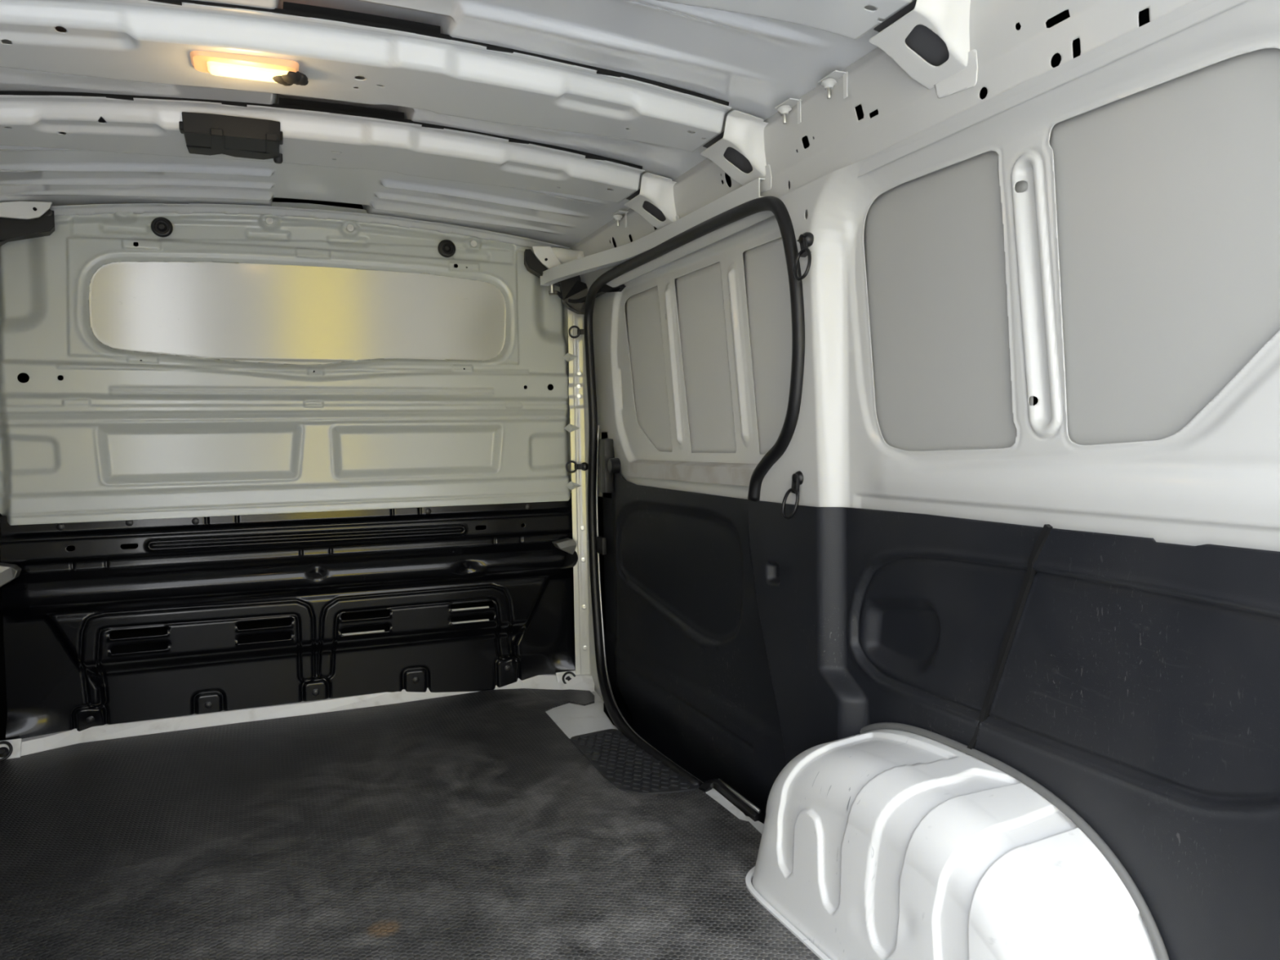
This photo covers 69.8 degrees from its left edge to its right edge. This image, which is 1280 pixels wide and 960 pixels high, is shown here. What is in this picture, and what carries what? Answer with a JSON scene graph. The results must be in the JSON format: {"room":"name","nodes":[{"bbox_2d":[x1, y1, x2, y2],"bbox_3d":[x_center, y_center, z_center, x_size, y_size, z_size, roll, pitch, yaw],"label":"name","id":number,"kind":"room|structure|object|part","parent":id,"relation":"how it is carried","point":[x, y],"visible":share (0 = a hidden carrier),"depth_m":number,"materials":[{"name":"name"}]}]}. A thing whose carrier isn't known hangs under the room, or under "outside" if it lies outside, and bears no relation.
{"room":"cargo space","nodes":[
{"label":"cargo space","id":0,"kind":"room"},
{"bbox_2d":[0,201,581,525],"bbox_3d":[-0.927,-0.342,2.610,1.600,0.862,0.108,-2,3,-22],"label":"wall","id":1,"kind":"structure","parent":0,"point":[229,320],"depth_m":2.55,"materials":[{"name":"white metal"}]},
{"bbox_2d":[0,200,54,246],"bbox_3d":[-1.589,-0.605,2.241,0.280,0.152,0.080,-2,3,-22],"label":"cover","id":2,"kind":"object","parent":1,"relation":"attached to","point":[16,224],"visible":1,"depth_m":2.25,"materials":[{"name":"black plastic"}]},
{"bbox_2d":[151,217,173,237],"bbox_3d":[-1.261,-0.668,2.420,0.052,0.052,0.016,-2,3,-22],"label":"buffer","id":3,"kind":"object","parent":1,"relation":"attached to","point":[162,227],"visible":1,"depth_m":2.42,"materials":[{"name":"black rubber"}]},
{"bbox_2d":[0,492,577,740],"bbox_3d":[-0.922,0.370,2.608,1.595,0.608,0.136,-2,3,-22],"label":"panel","id":4,"kind":"object","parent":1,"relation":"attached to","point":[197,579],"depth_m":2.58,"materials":[{"name":"black paint"}]},
{"bbox_3d":[-1.607,0.237,2.292,0.097,0.067,0.060,-2,3,-22],"label":"partition bracket","id":5,"kind":"part","parent":4,"relation":"part of","materials":[{"name":"grey metal"}]},
{"bbox_3d":[-0.232,0.206,2.849,0.067,0.045,0.068,-2,3,-22],"label":"partition bracket","id":6,"kind":"part","parent":4,"relation":"part of","materials":[{"name":"grey metal"}]},
{"bbox_2d":[31,203,572,249],"bbox_3d":[-0.920,-0.707,2.560,1.500,0.075,0.100,-2,3,-22],"label":"header","id":7,"kind":"object","parent":1,"relation":"attached to","point":[137,208],"visible":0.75,"depth_m":2.52,"materials":[{"name":"white paint"}]},
{"bbox_2d":[437,240,455,257],"bbox_3d":[-0.568,-0.682,2.703,0.052,0.052,0.016,-2,3,-22],"label":"buffer","id":8,"kind":"object","parent":1,"relation":"attached to","point":[446,248],"visible":1,"depth_m":2.70,"materials":[{"name":"black rubber"}]},
{"bbox_2d":[524,246,581,286],"bbox_3d":[-0.252,-0.636,2.787,0.202,0.131,0.080,-2,3,-22],"label":"cover","id":9,"kind":"object","parent":1,"relation":"attached to","point":[545,255],"visible":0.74,"depth_m":2.74,"materials":[{"name":"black plastic"}]},
{"bbox_2d":[551,247,584,263],"bbox_3d":[-0.223,-0.666,2.762,0.167,0.077,0.075,0,3,24],"label":"trim","id":10,"kind":"structure","parent":1,"relation":"attached to","point":[563,255],"depth_m":2.75,"materials":[{"name":"white paint"}]},
{"bbox_2d":[568,325,584,337],"bbox_3d":[-0.182,-0.450,2.790,0.069,0.038,0.021,-1,3,5],"label":"ring","id":11,"kind":"object","parent":1,"relation":"attached to","point":[580,331],"visible":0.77,"depth_m":2.78,"materials":[{"name":"black metal"}]},
{"bbox_2d":[565,460,587,473],"bbox_3d":[-0.192,-0.041,2.812,0.069,0.038,0.021,-1,3,5],"label":"ring","id":12,"kind":"object","parent":1,"relation":"attached to","point":[584,466],"visible":1,"depth_m":2.80,"materials":[{"name":"black metal"}]},
{"bbox_2d":[567,308,603,700],"bbox_3d":[-0.144,0.007,2.756,0.049,1.300,0.276,-2,3,-22],"label":"door pillar","id":13,"kind":"structure","parent":1,"relation":"attached to","point":[585,660],"depth_m":2.88,"materials":[{"name":"white metal"}]},
{"bbox_2d":[0,0,914,247],"bbox_3d":[-0.415,-0.699,1.324,1.530,0.104,2.770,-2,3,-22],"label":"ceiling","id":14,"kind":"structure","parent":0,"point":[753,64],"depth_m":1.69,"materials":[{"name":"white paint"}]},
{"bbox_2d":[0,90,679,229],"bbox_3d":[-0.601,-0.647,1.945,1.458,0.200,0.277,-2,3,-22],"label":"bow","id":15,"kind":"object","parent":14,"relation":"attached to","point":[365,138],"visible":0.83,"depth_m":1.86,"materials":[{"name":"white paint"}]},
{"bbox_2d":[178,111,283,164],"bbox_3d":[-0.805,-0.674,1.816,0.184,0.044,0.179,-2,3,-22],"label":"sensor box","id":16,"kind":"object","parent":15,"relation":"attached to","point":[205,134],"visible":0.99,"depth_m":1.76,"materials":[{"name":"black plastic"}]},
{"bbox_2d":[0,0,772,192],"bbox_3d":[-0.445,-0.633,1.564,1.458,0.200,0.277,-2,3,-22],"label":"bow","id":17,"kind":"object","parent":14,"relation":"attached to","point":[416,65],"visible":0.93,"depth_m":1.49,"materials":[{"name":"white paint"}]},
{"bbox_2d":[190,50,308,85],"bbox_3d":[-0.619,-0.654,1.458,0.174,0.029,0.074,-2,3,-22],"label":"dome lamp","id":18,"kind":"object","parent":17,"relation":"attached to","point":[284,72],"visible":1,"depth_m":1.44,"materials":[{"name":"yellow plastic"}]},
{"bbox_2d":[656,0,977,97],"bbox_3d":[-0.239,-0.615,1.060,1.458,0.200,0.277,-2,3,-22],"label":"bow","id":19,"kind":"object","parent":14,"relation":"attached to","point":[929,40],"visible":0.98,"depth_m":1.25,"materials":[{"name":"white paint"}]},
{"bbox_2d":[0,8,1149,741],"bbox_3d":[-0.468,0.037,1.518,1.880,1.840,3.240,-2,3,-22],"label":"mounting holes","id":20,"kind":"object","parent":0,"point":[1144,15],"depth_m":2.76,"materials":[{"name":"black"}]},
{"bbox_2d":[545,690,764,834],"bbox_3d":[-0.391,0.728,1.391,1.680,0.012,2.780,-2,3,-22],"label":"floor","id":21,"kind":"structure","parent":0,"point":[573,719],"depth_m":2.56,"materials":[{"name":"paint"}]},
{"bbox_2d":[0,674,594,758],"bbox_3d":[-0.929,0.659,2.627,1.649,0.036,0.248,-2,3,-22],"label":"sill","id":22,"kind":"structure","parent":21,"relation":"on","point":[29,745],"depth_m":2.59,"materials":[{"name":"paint"}]},
{"bbox_2d":[0,738,22,761],"bbox_3d":[-1.595,0.683,2.297,0.075,0.058,0.042,-2,3,-22],"label":"ring","id":23,"kind":"object","parent":22,"relation":"attached to","point":[12,748],"visible":0.94,"depth_m":2.30,"materials":[{"name":"paint"}]},
{"bbox_2d":[0,688,820,959],"bbox_3d":[-0.402,0.719,1.383,1.554,0.006,2.775,-2,3,-22],"label":"floor mat","id":24,"kind":"object","parent":21,"relation":"on","point":[467,826],"visible":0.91,"depth_m":1.75,"materials":[{"name":"rubber"}]},
{"bbox_2d":[570,728,699,794],"bbox_3d":[-0.032,0.670,2.201,0.172,0.006,0.469,-2,3,-22],"label":"step tread","id":25,"kind":"object","parent":24,"relation":"on","point":[626,766],"visible":1,"depth_m":2.15,"materials":[{"name":"rubber"}]},
{"bbox_2d":[555,670,575,684],"bbox_3d":[-0.223,0.632,2.886,0.075,0.058,0.042,-2,3,-22],"label":"ring","id":26,"kind":"object","parent":21,"relation":"attached to","point":[559,676],"visible":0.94,"depth_m":2.88,"materials":[{"name":"paint"}]},
{"bbox_2d":[698,778,764,822],"bbox_3d":[0.188,0.676,1.939,0.060,0.026,0.208,-2,3,-22],"label":"guide","id":27,"kind":"object","parent":21,"relation":"attached to","point":[744,805],"visible":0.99,"depth_m":1.94,"materials":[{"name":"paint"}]},
{"bbox_3d":[0.179,0.687,1.929,0.035,0.006,0.193,-2,3,-20],"label":"sill plate","id":28,"kind":"part","parent":27,"relation":"part of","materials":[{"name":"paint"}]},
{"bbox_2d":[745,722,1169,959],"bbox_3d":[0.396,0.553,1.345,0.247,0.312,0.723,-2,3,-22],"label":"wheel arch","id":29,"kind":"object","parent":21,"relation":"on","point":[886,841],"visible":0.97,"depth_m":1.23,"materials":[{"name":"paint"}]},
{"bbox_2d":[759,0,1279,551],"bbox_3d":[0.553,-0.196,1.119,0.070,0.622,1.624,-2,3,-22],"label":"wall","id":30,"kind":"structure","parent":0,"point":[1215,480],"depth_m":1.24,"materials":[{"name":"white metal"}]},
{"bbox_2d":[612,210,628,227],"bbox_3d":[-0.052,-0.674,2.386,0.031,0.040,0.052,-2,3,-22],"label":"clip","id":31,"kind":"object","parent":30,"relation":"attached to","point":[619,215],"visible":1,"depth_m":2.38,"materials":[{"name":"white plastic"}]},
{"bbox_2d":[540,177,807,823],"bbox_3d":[0.053,0.080,2.257,0.218,1.390,1.370,-2,3,-22],"label":"door","id":32,"kind":"structure","parent":30,"relation":"in","point":[693,355],"depth_m":2.23,"materials":[{"name":"white paint"}]},
{"bbox_2d":[548,280,626,314],"bbox_3d":[-0.135,-0.554,2.712,0.321,0.107,0.102,1,3,44],"label":"roller arm","id":33,"kind":"object","parent":32,"relation":"attached to","point":[573,294],"visible":0.8,"depth_m":2.76,"materials":[{"name":"black metal"}]},
{"bbox_3d":[-0.149,-0.551,2.700,0.318,0.043,0.065,1,3,44],"label":"arm","id":34,"kind":"part","parent":33,"relation":"part of","materials":[{"name":"black metal"}]},
{"bbox_3d":[0.006,-0.589,2.288,0.095,0.055,1.153,-2,3,-27],"label":"door guide rail","id":35,"kind":"part","parent":32,"relation":"part of","materials":[{"name":"white metal"}]},
{"bbox_3d":[0.144,0.324,2.255,0.068,0.900,1.280,-2,3,-22],"label":"trim panel","id":36,"kind":"part","parent":32,"relation":"part of","materials":[{"name":"black plastic"}]},
{"bbox_3d":[0.094,-0.269,2.326,0.027,0.680,1.250,-2,3,-22],"label":"frame","id":37,"kind":"part","parent":32,"relation":"part of","materials":[{"name":"white paint"}]},
{"bbox_2d":[583,195,804,786],"bbox_3d":[0.049,0.058,2.236,0.102,1.256,1.231,-2,3,-22],"label":"seal","id":38,"kind":"object","parent":30,"relation":"attached to","point":[771,203],"visible":0.97,"depth_m":2.16,"materials":[{"name":"black rubber"}]},
{"bbox_2d":[774,97,802,124],"bbox_3d":[0.262,-0.644,1.620,0.031,0.040,0.052,-2,3,-22],"label":"clip","id":39,"kind":"object","parent":30,"relation":"attached to","point":[784,108],"visible":1,"depth_m":1.62,"materials":[{"name":"white plastic"}]},
{"bbox_2d":[781,471,803,519],"bbox_3d":[0.286,0.028,1.715,0.033,0.090,0.043,-2,3,-22],"label":"ring","id":40,"kind":"object","parent":30,"relation":"attached to","point":[797,477],"visible":1,"depth_m":1.70,"materials":[{"name":"black metal"}]},
{"bbox_2d":[793,231,813,280],"bbox_3d":[0.292,-0.396,1.619,0.033,0.089,0.047,-2,3,-22],"label":"ring","id":41,"kind":"object","parent":30,"relation":"attached to","point":[806,240],"visible":1,"depth_m":1.62,"materials":[{"name":"black metal"}]},
{"bbox_2d":[817,70,848,98],"bbox_3d":[0.315,-0.636,1.494,0.031,0.040,0.052,-2,3,-22],"label":"clip","id":42,"kind":"object","parent":30,"relation":"attached to","point":[829,81],"visible":1,"depth_m":1.49,"materials":[{"name":"white plastic"}]},
{"bbox_2d":[747,499,1053,764],"bbox_3d":[0.405,0.397,1.567,0.072,0.704,0.754,-2,3,-22],"label":"trim panel","id":43,"kind":"object","parent":30,"relation":"attached to","point":[868,616],"visible":0.62,"depth_m":1.56,"materials":[{"name":"black plastic"}]},
{"bbox_2d":[569,0,1248,291],"bbox_3d":[0.309,-0.591,1.597,0.046,0.171,2.720,-2,3,-22],"label":"roof side rail","id":44,"kind":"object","parent":30,"relation":"attached to","point":[1008,57],"depth_m":1.39,"materials":[{"name":"white metal"}]},
{"bbox_2d":[863,151,1033,451],"bbox_3d":[0.463,-0.261,1.430,0.001,0.471,0.387,-2,3,-22],"label":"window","id":45,"kind":"structure","parent":30,"relation":"in","point":[934,242],"depth_m":1.42,"materials":[{"name":"paint"}]},
{"bbox_2d":[974,528,1279,959],"bbox_3d":[0.686,0.424,0.897,0.019,0.699,1.068,-2,3,-22],"label":"trim panel","id":46,"kind":"object","parent":30,"relation":"attached to","point":[1139,685],"visible":0.75,"depth_m":1.06,"materials":[{"name":"black plastic"}]},
{"bbox_2d":[1049,48,1279,445],"bbox_3d":[0.617,-0.249,1.054,0.001,0.458,0.393,-2,3,-22],"label":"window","id":47,"kind":"structure","parent":30,"relation":"in","point":[1167,193],"depth_m":1.06,"materials":[{"name":"paint"}]}
]}

